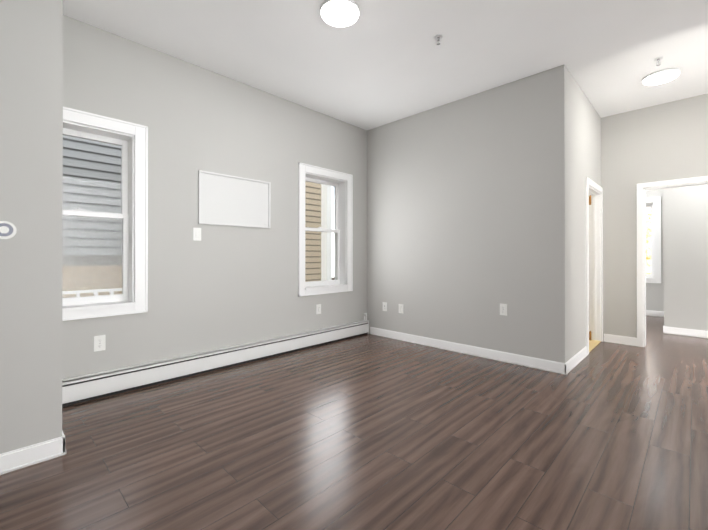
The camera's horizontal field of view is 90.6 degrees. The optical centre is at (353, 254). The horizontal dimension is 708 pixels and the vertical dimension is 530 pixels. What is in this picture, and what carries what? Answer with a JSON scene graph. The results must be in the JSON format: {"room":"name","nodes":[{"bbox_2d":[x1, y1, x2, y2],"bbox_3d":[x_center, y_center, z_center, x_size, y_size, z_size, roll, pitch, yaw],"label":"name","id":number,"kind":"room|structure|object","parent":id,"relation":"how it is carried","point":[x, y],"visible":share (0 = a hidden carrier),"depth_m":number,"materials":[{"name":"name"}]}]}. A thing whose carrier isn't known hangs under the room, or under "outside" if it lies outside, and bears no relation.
{"room":"empty living room","nodes":[
{"label":"empty living room","id":0,"kind":"room"},
{"bbox_2d":[0,0,62,453],"bbox_3d":[-3.237,-0.366,1.222,0.900,3.120,3.340,0,0,44],"label":"wall","id":1,"kind":"structure","parent":0,"point":[31,132],"depth_m":2.00,"materials":[{"name":"grey paint"}]},
{"bbox_2d":[0,221,16,238],"bbox_3d":[-1.911,-0.136,1.913,0.036,0.100,0.100,0,0,44],"label":"thermostat","id":2,"kind":"object","parent":1,"relation":"attached to","point":[8,230],"visible":1,"depth_m":1.91,"materials":[{"name":"white plastic"}]},
{"bbox_2d":[0,434,66,474],"bbox_3d":[-2.831,1.138,0.975,0.019,0.110,3.159,0,0,44],"label":"baseboard","id":3,"kind":"structure","parent":1,"relation":"attached to","point":[21,458],"depth_m":1.99,"materials":[{"name":"white wood"}]},
{"bbox_2d":[62,15,366,378],"bbox_3d":[-0.496,-0.358,4.840,0.220,3.120,12.350,0,0,44],"label":"wall","id":4,"kind":"structure","parent":0,"point":[218,286],"depth_m":3.61,"materials":[{"name":"grey paint"}]},
{"bbox_2d":[94,335,105,351],"bbox_3d":[-2.154,0.748,2.970,0.010,0.130,0.080,0,0,44],"label":"electrical outlet","id":5,"kind":"object","parent":4,"relation":"attached to","point":[99,342],"visible":1,"depth_m":2.97,"materials":[{"name":"white plastic"}]},
{"bbox_2d":[62,107,147,320],"bbox_3d":[-2.319,-0.327,2.959,0.292,1.704,0.964,0,0,44],"label":"window","id":6,"kind":"structure","parent":4,"relation":"in","point":[132,298],"depth_m":3.15,"materials":[{"name":"white"}]},
{"bbox_2d":[193,228,200,240],"bbox_3d":[-1.588,-0.210,3.552,0.012,0.130,0.080,0,0,44],"label":"light switch","id":7,"kind":"object","parent":4,"relation":"attached to","point":[196,234],"visible":1,"depth_m":3.55,"materials":[{"name":"white plastic"}]},
{"bbox_2d":[62,313,368,406],"bbox_3d":[-1.082,1.038,4.026,0.072,0.325,3.690,0,0,44],"label":"baseboard heater","id":8,"kind":"object","parent":4,"relation":"attached to","point":[84,388],"visible":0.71,"depth_m":3.46,"materials":[{"name":"white metal"}]},
{"bbox_2d":[198,170,270,227],"bbox_3d":[-1.286,-0.587,3.855,0.022,0.545,0.835,0,0,44],"label":"electrical panel cover","id":9,"kind":"object","parent":4,"relation":"attached to","point":[226,200],"visible":1,"depth_m":3.82,"materials":[{"name":"white metal"}]},
{"bbox_2d":[316,304,320,313],"bbox_3d":[-0.473,0.727,4.697,0.010,0.130,0.080,0,0,44],"label":"electrical outlet","id":10,"kind":"object","parent":4,"relation":"attached to","point":[318,308],"visible":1,"depth_m":4.69,"materials":[{"name":"white plastic"}]},
{"bbox_2d":[298,162,352,296],"bbox_3d":[-0.449,-0.323,4.880,0.292,1.704,0.967,0,0,44],"label":"window","id":11,"kind":"structure","parent":4,"relation":"in","point":[337,284],"depth_m":5.00,"materials":[{"name":"white"}]},
{"bbox_2d":[0,316,707,529],"bbox_3d":[2.492,1.256,1.928,8.560,0.120,12.350,0,0,44],"label":"floor","id":12,"kind":"structure","parent":0,"point":[368,432],"depth_m":2.18,"materials":[{"name":"brown wood"}]},
{"bbox_2d":[567,346,587,372],"bbox_3d":[2.460,1.145,3.860,0.019,0.110,0.935,0,0,44],"label":"baseboard","id":13,"kind":"structure","parent":12,"relation":"on","point":[577,358],"depth_m":3.84,"materials":[{"name":"white wood"}]},
{"bbox_2d":[589,340,600,351],"bbox_3d":[3.082,1.196,4.606,0.140,0.012,0.814,0,0,44],"label":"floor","id":14,"kind":"structure","parent":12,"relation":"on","point":[593,344],"depth_m":4.71,"materials":[{"name":"yellow wood"}]},
{"bbox_2d":[63,0,707,129],"bbox_3d":[2.492,-1.984,1.935,8.560,0.120,12.350,0,0,44],"label":"ceiling","id":15,"kind":"structure","parent":0,"point":[377,63],"depth_m":3.21,"materials":[{"name":"white paint"}]},
{"bbox_2d":[320,0,359,26],"bbox_3d":[-0.111,-1.904,2.759,0.310,0.037,0.310,0,0,44],"label":"recessed light","id":16,"kind":"object","parent":15,"relation":"in","point":[340,13],"visible":1,"depth_m":2.73,"materials":[{"name":"white"}]},
{"bbox_2d":[434,34,442,44],"bbox_3d":[0.744,-1.889,3.086,0.070,0.066,0.070,0,0,44],"label":"sprinkler","id":17,"kind":"object","parent":15,"relation":"attached to","point":[437,37],"visible":1,"depth_m":3.08,"materials":[{"name":"silver metal"}]},
{"bbox_2d":[654,56,662,65],"bbox_3d":[2.976,-1.888,3.425,0.070,0.066,0.070,0,0,44],"label":"sprinkler","id":18,"kind":"object","parent":15,"relation":"attached to","point":[657,59],"visible":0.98,"depth_m":3.42,"materials":[{"name":"silver metal"}]},
{"bbox_2d":[642,68,679,84],"bbox_3d":[3.284,-1.902,3.753,0.310,0.037,0.310,0,0,44],"label":"recessed light","id":19,"kind":"object","parent":15,"relation":"in","point":[661,76],"visible":1,"depth_m":3.71,"materials":[{"name":"white"}]},
{"bbox_2d":[367,65,567,362],"bbox_3d":[1.206,-0.358,4.510,2.680,3.120,0.130,0,0,44],"label":"wall block","id":20,"kind":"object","parent":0,"point":[467,216],"visible":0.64,"depth_m":4.16,"materials":[{"name":"grey paint"}]},
{"bbox_2d":[383,302,386,310],"bbox_3d":[0.450,0.758,5.145,0.080,0.130,0.010,0,0,44],"label":"electrical outlet","id":21,"kind":"object","parent":20,"relation":"attached to","point":[384,306],"visible":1,"depth_m":5.14,"materials":[{"name":"white plastic"}]},
{"bbox_2d":[399,304,402,313],"bbox_3d":[0.660,0.758,4.941,0.080,0.130,0.010,0,0,44],"label":"electrical outlet","id":22,"kind":"object","parent":20,"relation":"attached to","point":[400,308],"visible":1,"depth_m":4.93,"materials":[{"name":"white plastic"}]},
{"bbox_2d":[370,327,567,374],"bbox_3d":[1.188,1.146,4.420,2.624,0.110,0.019,0,0,44],"label":"baseboard","id":23,"kind":"structure","parent":20,"relation":"attached to","point":[537,363],"depth_m":4.13,"materials":[{"name":"white wood"}]},
{"bbox_2d":[500,303,506,315],"bbox_3d":[1.682,0.615,3.946,0.080,0.130,0.010,0,0,44],"label":"electrical outlet","id":24,"kind":"object","parent":20,"relation":"attached to","point":[503,309],"visible":1,"depth_m":3.94,"materials":[{"name":"white plastic"}]},
{"bbox_2d":[568,70,600,359],"bbox_3d":[2.785,-0.359,4.305,0.130,3.120,1.780,0,0,44],"label":"wall","id":25,"kind":"structure","parent":0,"point":[584,139],"depth_m":3.96,"materials":[{"name":"grey paint"}]},
{"bbox_2d":[586,177,602,354],"bbox_3d":[3.069,0.134,4.595,0.170,2.135,0.963,0,0,44],"label":"door frame","id":26,"kind":"structure","parent":25,"relation":"attached to","point":[594,281],"depth_m":4.87,"materials":[{"name":"white wood"}]},
{"bbox_2d":[589,195,590,339],"bbox_3d":[2.838,0.157,4.269,0.090,1.753,0.020,0,0,44],"label":"door hinges","id":27,"kind":"object","parent":26,"relation":"attached to","point":[590,204],"visible":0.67,"depth_m":4.24,"materials":[{"name":"gold metal"}]},
{"bbox_2d":[601,94,707,340],"bbox_3d":[4.519,-0.360,3.950,8.210,3.120,0.130,0,0,44],"label":"wall","id":28,"kind":"structure","parent":0,"point":[664,141],"depth_m":4.66,"materials":[{"name":"grey paint"}]},
{"bbox_2d":[604,334,636,345],"bbox_3d":[3.596,1.147,4.740,0.360,0.110,0.019,0,0,44],"label":"baseboard","id":29,"kind":"structure","parent":28,"relation":"attached to","point":[618,339],"depth_m":4.73,"materials":[{"name":"white wood"}]},
{"bbox_2d":[637,176,707,346],"bbox_3d":[4.245,0.131,4.215,1.305,2.140,0.170,0,0,44],"label":"door frame","id":30,"kind":"structure","parent":28,"relation":"attached to","point":[642,188],"depth_m":4.58,"materials":[{"name":"white wood"}]},
{"bbox_2d":[646,189,663,310],"bbox_3d":[6.755,-0.354,6.247,8.210,3.120,0.220,0,0,44],"label":"wall","id":31,"kind":"structure","parent":0,"point":[654,296],"depth_m":6.86,"materials":[{"name":"grey paint"}]},
{"bbox_2d":[646,196,660,282],"bbox_3d":[5.719,-0.292,7.247,0.964,1.694,0.292,0,0,44],"label":"window","id":32,"kind":"structure","parent":31,"relation":"in","point":[654,204],"depth_m":6.88,"materials":[{"name":"white"}]},
{"bbox_2d":[646,310,663,316],"bbox_3d":[6.672,1.150,6.158,8.210,0.110,0.019,0,0,44],"label":"baseboard","id":33,"kind":"structure","parent":31,"relation":"attached to","point":[648,312],"depth_m":6.89,"materials":[{"name":"white wood"}]},
{"bbox_2d":[664,184,707,330],"bbox_3d":[6.573,-0.360,3.709,4.930,3.120,0.130,0,0,44],"label":"wall","id":34,"kind":"structure","parent":0,"point":[686,257],"depth_m":5.21,"materials":[{"name":"grey paint"}]},
{"bbox_2d":[663,326,707,338],"bbox_3d":[6.515,1.145,3.659,4.949,0.110,0.021,0,0,44],"label":"baseboard","id":35,"kind":"structure","parent":34,"relation":"attached to","point":[666,330],"depth_m":5.20,"materials":[{"name":"white wood"}]},
{"label":"outside","id":36,"kind":"structure","parent":0,"visible":0},
{"bbox_3d":[1.915,1.757,6.675,20.010,0.100,22.350,0,0,44],"label":"ground","id":37,"kind":"structure","parent":36,"visible":0},
{"bbox_2d":[62,135,121,297],"bbox_3d":[-3.953,-1.550,3.610,0.185,6.500,6.500,0,0,44],"label":"siding","id":38,"kind":"object","parent":37,"relation":"on","point":[82,172],"depth_m":4.28,"materials":[{"name":"grey"}]},
{"bbox_2d":[305,181,321,281],"bbox_3d":[-1.071,-1.545,6.156,0.164,6.500,1.170,0,0,44],"label":"siding","id":39,"kind":"object","parent":37,"relation":"on","point":[311,194],"depth_m":6.38,"materials":[{"name":"beige plastic"}]},
{"bbox_2d":[321,184,331,280],"bbox_3d":[-1.518,-1.542,7.485,2.970,6.500,0.110,0,0,44],"label":"board","id":40,"kind":"object","parent":37,"relation":"on","point":[325,254],"depth_m":6.46,"materials":[{"name":"white"}]},
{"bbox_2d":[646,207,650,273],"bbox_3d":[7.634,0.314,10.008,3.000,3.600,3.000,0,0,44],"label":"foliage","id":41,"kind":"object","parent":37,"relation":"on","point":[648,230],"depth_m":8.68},
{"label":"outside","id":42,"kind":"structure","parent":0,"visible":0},
{"bbox_2d":[62,288,121,296],"bbox_3d":[-2.733,0.552,3.464,0.030,0.395,1.800,0,0,44],"label":"guard rail","id":43,"kind":"object","parent":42,"point":[94,291],"depth_m":3.55,"materials":[{"name":"white"}]}
]}

